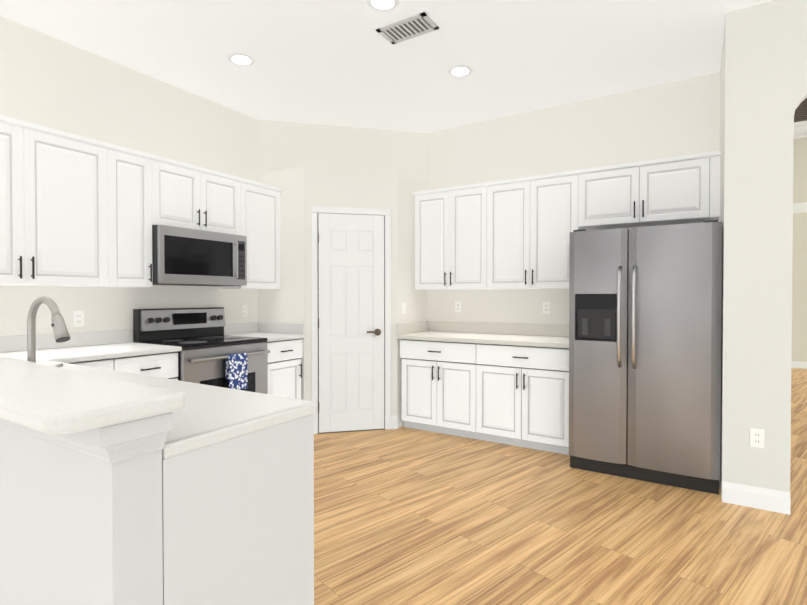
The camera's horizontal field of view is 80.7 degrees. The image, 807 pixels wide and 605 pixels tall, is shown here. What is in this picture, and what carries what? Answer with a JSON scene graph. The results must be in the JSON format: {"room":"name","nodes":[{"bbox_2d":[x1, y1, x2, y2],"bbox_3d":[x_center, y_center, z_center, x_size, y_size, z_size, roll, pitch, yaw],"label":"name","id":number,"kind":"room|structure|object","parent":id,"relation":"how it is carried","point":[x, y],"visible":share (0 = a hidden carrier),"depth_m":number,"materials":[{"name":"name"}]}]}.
{"room":"kitchen","nodes":[
{"label":"kitchen","id":0,"kind":"room"},
{"bbox_2d":[0,425,162,604],"bbox_3d":[-1.705,0.741,1.752,2.630,1.005,0.110,0,1,32],"label":"wall","id":1,"kind":"structure","parent":0,"point":[76,528],"depth_m":1.10,"materials":[{"name":"grey paint"}]},
{"bbox_2d":[0,412,172,463],"bbox_3d":[-1.698,0.285,1.718,2.672,0.092,0.152,0,1,32],"label":"trim","id":2,"kind":"structure","parent":1,"relation":"attached to","point":[114,443],"depth_m":1.02,"materials":[{"name":"grey paint"}]},
{"bbox_2d":[0,355,185,434],"bbox_3d":[-1.673,0.218,1.736,2.689,0.039,0.393,0,1,32],"label":"bar","id":3,"kind":"object","parent":1,"relation":"on","point":[46,399],"visible":1,"depth_m":1.03,"materials":[{"name":"stone"}]},
{"bbox_2d":[0,16,257,341],"bbox_3d":[-2.920,-0.265,2.371,0.100,3.000,8.100,0,1,32],"label":"wall","id":4,"kind":"structure","parent":0,"point":[50,82],"depth_m":3.51,"materials":[{"name":"white paint"}]},
{"bbox_2d":[0,115,119,286],"bbox_3d":[-2.343,-0.581,2.895,0.317,0.950,0.984,0,1,32],"label":"upper cabinet","id":5,"kind":"object","parent":4,"relation":"attached to","point":[78,211],"depth_m":2.93,"materials":[{"name":"white wood"}]},
{"bbox_2d":[0,329,131,352],"bbox_3d":[-2.383,0.258,3.125,0.017,0.100,1.186,0,1,32],"label":"backsplash","id":6,"kind":"structure","parent":4,"relation":"attached to","point":[107,337],"depth_m":3.26,"materials":[{"name":"white stone"}]},
{"bbox_2d":[73,311,83,326],"bbox_3d":[-2.268,0.114,3.319,0.008,0.114,0.070,0,1,32],"label":"electrical outlet","id":7,"kind":"object","parent":4,"relation":"attached to","point":[78,318],"visible":1,"depth_m":3.32,"materials":[{"name":"white plastic"}]},
{"bbox_2d":[120,146,163,286],"bbox_3d":[-2.031,-0.587,3.396,0.317,0.950,0.413,0,1,32],"label":"upper cabinet","id":8,"kind":"object","parent":4,"relation":"attached to","point":[141,173],"depth_m":3.36,"materials":[{"name":"white wood"}]},
{"bbox_2d":[164,158,243,235],"bbox_3d":[-1.745,-0.818,3.854,0.317,0.500,0.780,0,1,32],"label":"upper cabinet","id":9,"kind":"object","parent":4,"relation":"attached to","point":[195,197],"depth_m":3.78,"materials":[{"name":"white wood"}]},
{"bbox_2d":[152,225,246,285],"bbox_3d":[-1.692,-0.351,3.827,0.441,0.426,0.774,0,1,32],"label":"microwave","id":10,"kind":"object","parent":9,"relation":"attached to","point":[181,256],"visible":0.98,"depth_m":3.66,"materials":[{"name":"silver metal"}]},
{"bbox_2d":[241,305,246,316],"bbox_3d":[-1.516,0.084,4.529,0.008,0.114,0.070,0,1,32],"label":"electrical outlet","id":11,"kind":"object","parent":4,"relation":"attached to","point":[243,310],"visible":1,"depth_m":4.52,"materials":[{"name":"white plastic"}]},
{"bbox_2d":[218,179,282,289],"bbox_3d":[-1.431,-0.599,4.361,0.317,0.950,0.516,0,1,32],"label":"upper cabinet","id":12,"kind":"object","parent":4,"relation":"attached to","point":[261,200],"depth_m":4.31,"materials":[{"name":"white wood"}]},
{"bbox_2d":[258,120,426,427],"bbox_3d":[-0.589,-0.295,4.861,1.230,3.000,1.210,0,1,32],"label":"wall","id":13,"kind":"structure","parent":0,"point":[305,188],"depth_m":4.58,"materials":[{"name":"white paint"}]},
{"bbox_2d":[311,206,390,433],"bbox_3d":[-0.483,0.164,4.444,0.535,2.092,0.535,0,1,32],"label":"pantry door","id":14,"kind":"structure","parent":13,"relation":"in","point":[350,319],"depth_m":4.43,"materials":[{"name":"white wood"}]},
{"bbox_2d":[391,415,397,428],"bbox_3d":[-0.484,1.147,4.460,0.877,0.125,0.015,0,1,-13],"label":"baseboard","id":15,"kind":"structure","parent":13,"relation":"attached to","point":[394,421],"depth_m":4.55,"materials":[{"name":"white wood"}]},
{"bbox_2d":[402,303,405,313],"bbox_3d":[0.001,0.058,4.657,0.010,0.114,0.070,0,1,32],"label":"light switch","id":16,"kind":"object","parent":13,"relation":"attached to","point":[403,308],"visible":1,"depth_m":4.66,"materials":[{"name":"white plastic"}]},
{"bbox_2d":[396,321,426,332],"bbox_3d":[0.095,0.250,4.778,0.020,0.109,0.600,0,1,32],"label":"backsplash","id":17,"kind":"structure","parent":13,"relation":"attached to","point":[419,326],"depth_m":4.75,"materials":[{"name":"beige stone"}]},
{"bbox_2d":[0,0,772,132],"bbox_3d":[0.405,-1.764,0.286,7.930,0.050,8.100,0,1,32],"label":"ceiling","id":18,"kind":"structure","parent":0,"point":[345,63],"depth_m":3.35,"materials":[{"name":"white paint"}]},
{"bbox_2d":[228,53,254,65],"bbox_3d":[-1.185,-1.775,3.477,0.190,0.005,0.190,0,1,32],"label":"recessed light","id":19,"kind":"object","parent":18,"relation":"in","point":[241,59],"visible":1,"depth_m":3.47,"materials":[{"name":"white plastic"}]},
{"bbox_2d":[367,0,398,11],"bbox_3d":[-0.120,-1.766,2.797,0.190,0.005,0.190,0,1,32],"label":"recessed light","id":20,"kind":"object","parent":18,"relation":"in","point":[383,5],"visible":1,"depth_m":2.82,"materials":[{"name":"white plastic"}]},
{"bbox_2d":[376,12,438,43],"bbox_3d":[0.026,-1.768,3.077,0.360,0.008,0.200,0,1,32],"label":"ceiling vent","id":21,"kind":"object","parent":18,"relation":"in","point":[410,27],"visible":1,"depth_m":3.07,"materials":[{"name":"silver metal"}]},
{"bbox_2d":[448,65,472,76],"bbox_3d":[0.436,-1.777,3.655,0.190,0.005,0.190,0,1,32],"label":"recessed light","id":22,"kind":"object","parent":18,"relation":"in","point":[460,70],"visible":1,"depth_m":3.64,"materials":[{"name":"white plastic"}]},
{"bbox_2d":[314,368,806,604],"bbox_3d":[2.121,1.252,3.084,7.930,0.050,14.600,0,1,32],"label":"floor","id":23,"kind":"structure","parent":0,"point":[403,515],"depth_m":2.56,"materials":[{"name":"brown wood"}]},
{"bbox_2d":[76,357,127,372],"bbox_3d":[-2.143,0.785,2.966,0.600,0.886,0.467,0,1,32],"label":"base cabinet","id":24,"kind":"object","parent":23,"relation":"on","point":[117,362],"depth_m":2.94,"materials":[{"name":"white wood"}]},
{"bbox_2d":[128,353,178,380],"bbox_3d":[-1.951,0.782,3.275,0.600,0.886,0.487,0,1,32],"label":"base cabinet","id":25,"kind":"object","parent":23,"relation":"on","point":[160,364],"depth_m":3.18,"materials":[{"name":"white wood"}]},
{"bbox_2d":[16,341,181,364],"bbox_3d":[-2.023,0.324,3.123,0.632,0.032,0.812,0,1,32],"label":"countertop","id":26,"kind":"structure","parent":25,"relation":"on","point":[74,353],"depth_m":3.05,"materials":[{"name":"white stone"}]},
{"bbox_2d":[133,307,269,393],"bbox_3d":[-1.572,0.633,3.782,0.692,1.170,0.764,0,1,32],"label":"range","id":27,"kind":"object","parent":23,"relation":"on","point":[202,340],"visible":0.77,"depth_m":3.72,"materials":[{"name":"silver metal"}]},
{"bbox_2d":[226,353,247,389],"bbox_3d":[-1.272,0.529,3.627,0.043,0.276,0.170,0,1,32],"label":"towel","id":28,"kind":"object","parent":27,"relation":"hanging from","point":[236,371],"visible":0.96,"depth_m":3.61,"materials":[{"name":"blue fabric"}]},
{"bbox_2d":[162,409,316,604],"bbox_3d":[-0.645,0.804,1.465,0.526,0.886,0.513,0,1,32],"label":"base cabinet","id":29,"kind":"object","parent":23,"relation":"on","point":[237,497],"depth_m":1.30,"materials":[{"name":"white wood"}]},
{"bbox_2d":[0,353,316,452],"bbox_3d":[-1.529,0.338,2.023,2.632,0.032,0.537,0,1,32],"label":"countertop","id":30,"kind":"structure","parent":29,"relation":"on","point":[209,412],"depth_m":1.49,"materials":[{"name":"white stone"}]},
{"bbox_2d":[27,296,70,366],"bbox_3d":[-1.267,0.151,1.727,0.254,0.347,0.132,0,1,32],"label":"faucet","id":31,"kind":"object","parent":30,"relation":"on","point":[61,332],"visible":0.67,"depth_m":1.70,"materials":[{"name":"silver metal"}]},
{"bbox_2d":[224,322,304,398],"bbox_3d":[-1.280,0.703,4.322,0.634,1.018,0.449,0,1,32],"label":"base cabinet","id":32,"kind":"object","parent":23,"relation":"on","point":[284,347],"visible":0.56,"depth_m":4.25,"materials":[{"name":"white wood"}]},
{"bbox_2d":[400,341,482,439],"bbox_3d":[0.474,0.777,4.569,0.839,0.863,0.600,0,1,32],"label":"base cabinet","id":33,"kind":"object","parent":23,"relation":"on","point":[442,381],"depth_m":4.30,"materials":[{"name":"white wood"}]},
{"bbox_2d":[483,345,568,454],"bbox_3d":[1.103,0.781,4.178,0.859,0.863,0.600,0,1,32],"label":"base cabinet","id":34,"kind":"object","parent":23,"relation":"on","point":[505,383],"depth_m":3.89,"materials":[{"name":"white wood"}]},
{"bbox_2d":[395,329,568,348],"bbox_3d":[0.775,0.329,4.361,1.616,0.038,0.627,0,1,32],"label":"countertop","id":35,"kind":"structure","parent":34,"relation":"on","point":[467,338],"depth_m":4.19,"materials":[{"name":"white stone"}]},
{"bbox_2d":[569,220,721,493],"bbox_3d":[1.796,0.344,3.545,0.930,1.755,0.900,0,1,32],"label":"refrigerator","id":36,"kind":"object","parent":23,"relation":"on","point":[645,304],"visible":1,"depth_m":3.20,"materials":[{"name":"grey metal"}]},
{"bbox_2d":[427,72,719,324],"bbox_3d":[0.853,-0.293,4.736,3.812,3.000,0.100,0,1,32],"label":"wall","id":37,"kind":"structure","parent":0,"point":[673,119],"depth_m":4.33,"materials":[{"name":"white paint"}]},
{"bbox_2d":[412,182,491,289],"bbox_3d":[0.542,-0.613,4.676,0.824,0.970,0.317,0,1,32],"label":"upper cabinet","id":38,"kind":"object","parent":37,"relation":"attached to","point":[453,225],"depth_m":4.53,"materials":[{"name":"white wood"}]},
{"bbox_2d":[455,301,460,312],"bbox_3d":[0.559,0.045,4.857,0.070,0.114,0.008,0,1,32],"label":"electrical outlet","id":39,"kind":"object","parent":37,"relation":"attached to","point":[457,306],"visible":1,"depth_m":4.85,"materials":[{"name":"white plastic"}]},
{"bbox_2d":[427,321,568,336],"bbox_3d":[0.936,0.252,4.619,1.616,0.109,0.017,0,1,32],"label":"backsplash","id":40,"kind":"structure","parent":37,"relation":"attached to","point":[439,326],"depth_m":4.62,"materials":[{"name":"beige stone"}]},
{"bbox_2d":[492,170,579,288],"bbox_3d":[1.163,-0.608,4.290,0.854,0.970,0.317,0,1,32],"label":"upper cabinet","id":41,"kind":"object","parent":37,"relation":"attached to","point":[509,234],"depth_m":4.12,"materials":[{"name":"white wood"}]},
{"bbox_2d":[543,302,549,313],"bbox_3d":[1.320,0.051,4.385,0.070,0.114,0.008,0,1,32],"label":"electrical outlet","id":42,"kind":"object","parent":37,"relation":"attached to","point":[546,307],"visible":1,"depth_m":4.38,"materials":[{"name":"white plastic"}]},
{"bbox_2d":[580,151,720,230],"bbox_3d":[1.941,-0.855,3.803,0.978,0.465,0.317,0,1,32],"label":"upper cabinet","id":43,"kind":"object","parent":37,"relation":"attached to","point":[685,189],"depth_m":3.65,"materials":[{"name":"white wood"}]},
{"bbox_2d":[719,0,794,497],"bbox_3d":[2.374,-0.275,3.261,0.330,3.000,1.000,0,1,32],"label":"wall","id":44,"kind":"structure","parent":0,"point":[756,127],"depth_m":2.83,"materials":[{"name":"white paint"}]},
{"bbox_2d":[722,481,790,514],"bbox_3d":[3.673,1.179,1.874,4.018,0.125,0.015,0,1,32],"label":"baseboard","id":45,"kind":"structure","parent":44,"relation":"attached to","point":[778,501],"depth_m":2.84,"materials":[{"name":"white wood"}]},
{"bbox_2d":[750,428,764,447],"bbox_3d":[2.114,0.810,2.841,0.070,0.114,0.008,0,1,32],"label":"outlet","id":46,"kind":"object","parent":44,"relation":"attached to","point":[757,437],"visible":1,"depth_m":2.84,"materials":[{"name":"white plastic"}]},
{"bbox_2d":[791,137,806,361],"bbox_3d":[4.455,-0.266,4.511,2.850,2.950,0.120,0,1,32],"label":"wall","id":47,"kind":"structure","parent":0,"point":[799,307],"depth_m":4.74,"materials":[{"name":"beige paint"}]},
{"bbox_2d":[791,125,806,368],"bbox_3d":[5.653,-0.289,6.428,2.880,2.949,4.760,0,1,32],"label":"trim","id":48,"kind":"structure","parent":47,"relation":"attached to","point":[800,131],"depth_m":4.72,"materials":[{"name":"white wood"}]},
{"bbox_2d":[794,0,806,113],"bbox_3d":[3.848,-0.258,1.827,3.688,3.000,0.120,0,1,32],"label":"wall","id":49,"kind":"structure","parent":0,"point":[800,78],"depth_m":2.72,"materials":[{"name":"white paint"}]},
{"bbox_2d":[794,121,806,126],"bbox_3d":[5.610,-1.773,5.129,4.200,0.050,7.380,0,1,32],"label":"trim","id":50,"kind":"structure","parent":0,"point":[800,123],"depth_m":4.62,"materials":[{"name":"white paint"}]},
{"bbox_2d":[794,98,806,121],"bbox_3d":[3.608,-1.725,4.066,0.680,0.016,1.000,0,1,32],"label":"arch","id":51,"kind":"object","parent":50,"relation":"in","point":[800,114],"depth_m":4.32,"materials":[{"name":"grey"}]}
]}

